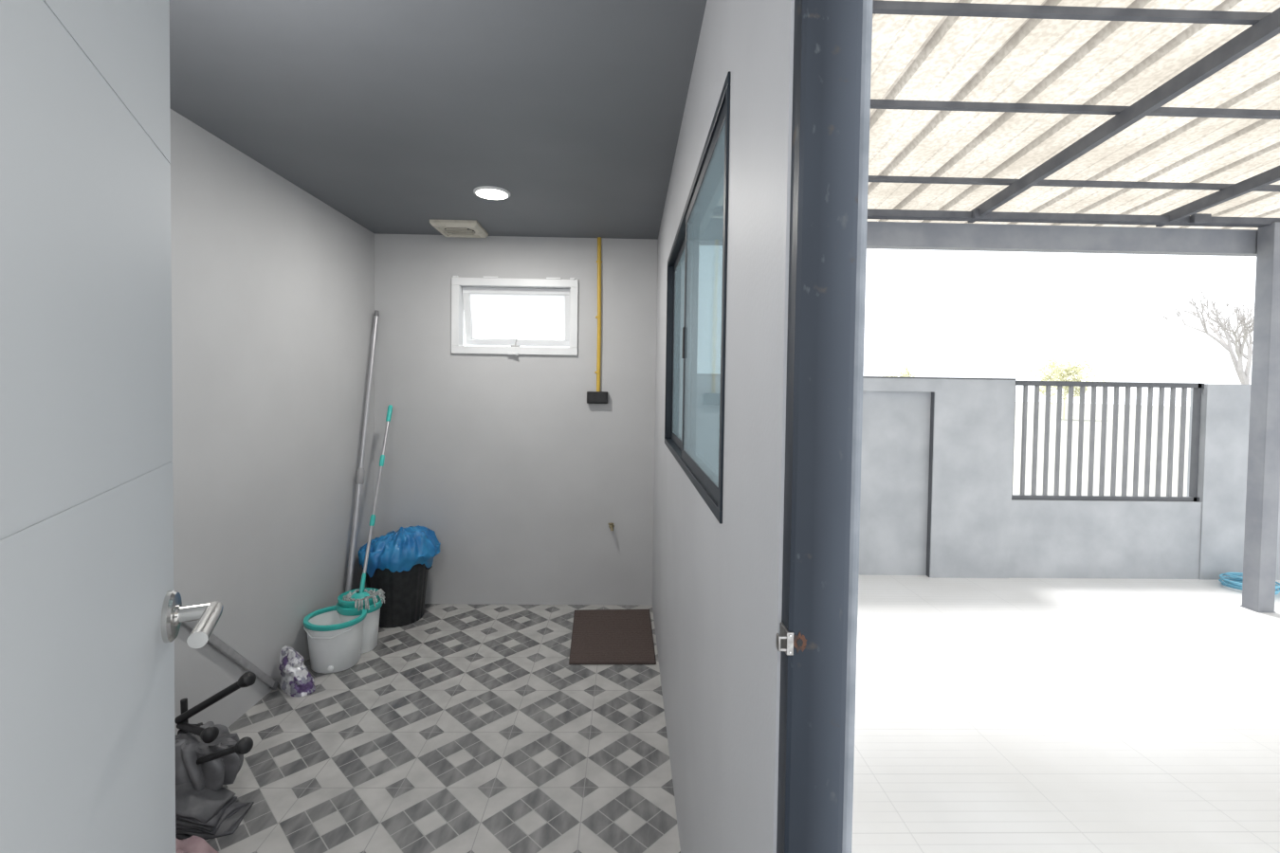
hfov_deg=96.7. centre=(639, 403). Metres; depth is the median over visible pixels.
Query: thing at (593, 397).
outlet box
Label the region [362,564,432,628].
waste bin
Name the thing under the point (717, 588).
wall
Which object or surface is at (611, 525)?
tap
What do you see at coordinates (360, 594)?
mop
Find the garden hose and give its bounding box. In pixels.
[1218,572,1279,594]
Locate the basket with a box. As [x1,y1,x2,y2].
[337,587,380,608]
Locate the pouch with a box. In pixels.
[278,645,315,697]
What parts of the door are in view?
handle, lever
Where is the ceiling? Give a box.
[169,0,707,239]
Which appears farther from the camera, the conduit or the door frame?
the conduit
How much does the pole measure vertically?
1.855 m
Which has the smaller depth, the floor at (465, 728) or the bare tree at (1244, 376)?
the floor at (465, 728)
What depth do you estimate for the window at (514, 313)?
3.68 m
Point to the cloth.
(193, 844)
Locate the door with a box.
[0,0,223,852]
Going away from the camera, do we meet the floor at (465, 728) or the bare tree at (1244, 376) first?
the floor at (465, 728)
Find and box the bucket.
[302,587,383,674]
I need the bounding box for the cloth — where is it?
[175,836,219,852]
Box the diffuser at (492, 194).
[475,189,508,200]
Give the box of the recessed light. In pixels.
[473,185,510,200]
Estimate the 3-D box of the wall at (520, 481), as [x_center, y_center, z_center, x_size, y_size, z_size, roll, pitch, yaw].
[-0.797,0.116,3.677,1.782,2.350,0.100,1,2,-1]
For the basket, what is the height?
0.151 m
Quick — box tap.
[608,522,614,530]
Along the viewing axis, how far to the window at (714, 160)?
1.81 m
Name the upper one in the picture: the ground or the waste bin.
the ground
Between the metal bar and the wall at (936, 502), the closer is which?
the metal bar
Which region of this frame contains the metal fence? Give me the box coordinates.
[1011,380,1204,501]
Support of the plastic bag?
in the waste bin
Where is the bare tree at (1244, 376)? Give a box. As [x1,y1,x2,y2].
[1156,289,1254,384]
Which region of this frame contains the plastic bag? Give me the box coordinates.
[357,525,440,577]
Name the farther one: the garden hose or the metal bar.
the garden hose
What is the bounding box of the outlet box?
[586,391,607,403]
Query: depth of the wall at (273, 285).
2.48 m
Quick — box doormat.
[568,609,656,664]
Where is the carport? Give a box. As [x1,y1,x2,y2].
[698,0,1279,613]
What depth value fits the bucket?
2.80 m
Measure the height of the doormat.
0.013 m
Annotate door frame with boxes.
[775,0,873,852]
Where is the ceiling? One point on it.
(391, 115)
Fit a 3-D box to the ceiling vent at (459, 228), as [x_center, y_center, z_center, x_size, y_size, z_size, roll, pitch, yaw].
[-1.073,-1.038,3.390,0.270,0.036,0.270,1,2,-1]
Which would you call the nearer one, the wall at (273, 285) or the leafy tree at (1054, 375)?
the wall at (273, 285)
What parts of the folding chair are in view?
frame lever, frame lever, frame lever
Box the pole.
[345,310,379,592]
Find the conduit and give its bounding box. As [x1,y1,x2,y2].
[594,237,602,391]
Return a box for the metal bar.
[181,621,278,690]
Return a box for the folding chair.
[174,671,255,840]
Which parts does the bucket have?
carry handle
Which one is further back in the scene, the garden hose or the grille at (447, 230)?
the garden hose
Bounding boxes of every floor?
[204,603,680,852]
[851,575,1279,852]
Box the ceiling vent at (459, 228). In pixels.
[429,219,488,237]
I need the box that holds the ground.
[1012,402,1189,496]
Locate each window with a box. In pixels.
[451,275,578,355]
[664,71,730,524]
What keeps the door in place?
in the wall
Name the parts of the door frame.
strike plate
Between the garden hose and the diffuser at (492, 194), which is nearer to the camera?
the diffuser at (492, 194)
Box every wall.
[169,108,374,735]
[373,233,658,605]
[652,0,794,852]
[688,373,1279,580]
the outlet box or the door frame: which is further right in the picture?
the door frame
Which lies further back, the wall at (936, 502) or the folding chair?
the wall at (936, 502)
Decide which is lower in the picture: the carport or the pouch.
the pouch
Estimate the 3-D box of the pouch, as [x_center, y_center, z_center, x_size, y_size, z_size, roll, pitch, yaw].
[-1.572,1.211,2.607,0.198,0.193,0.123,2,2,33]
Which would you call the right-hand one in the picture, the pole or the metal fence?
the metal fence
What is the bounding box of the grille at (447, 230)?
[443,227,475,235]
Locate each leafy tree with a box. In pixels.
[878,365,915,377]
[1028,357,1112,419]
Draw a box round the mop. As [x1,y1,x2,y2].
[342,404,392,610]
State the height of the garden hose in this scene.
0.095 m
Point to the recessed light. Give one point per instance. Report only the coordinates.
(490, 192)
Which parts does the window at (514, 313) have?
sash, pane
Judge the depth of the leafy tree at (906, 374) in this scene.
45.26 m
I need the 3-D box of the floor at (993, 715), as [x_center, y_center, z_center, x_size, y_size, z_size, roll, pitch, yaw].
[4.580,1.594,1.599,8.725,0.100,6.900,1,2,-1]
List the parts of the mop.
mop plate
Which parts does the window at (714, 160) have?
sliding sash, sliding sash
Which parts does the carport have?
track rail, plate, post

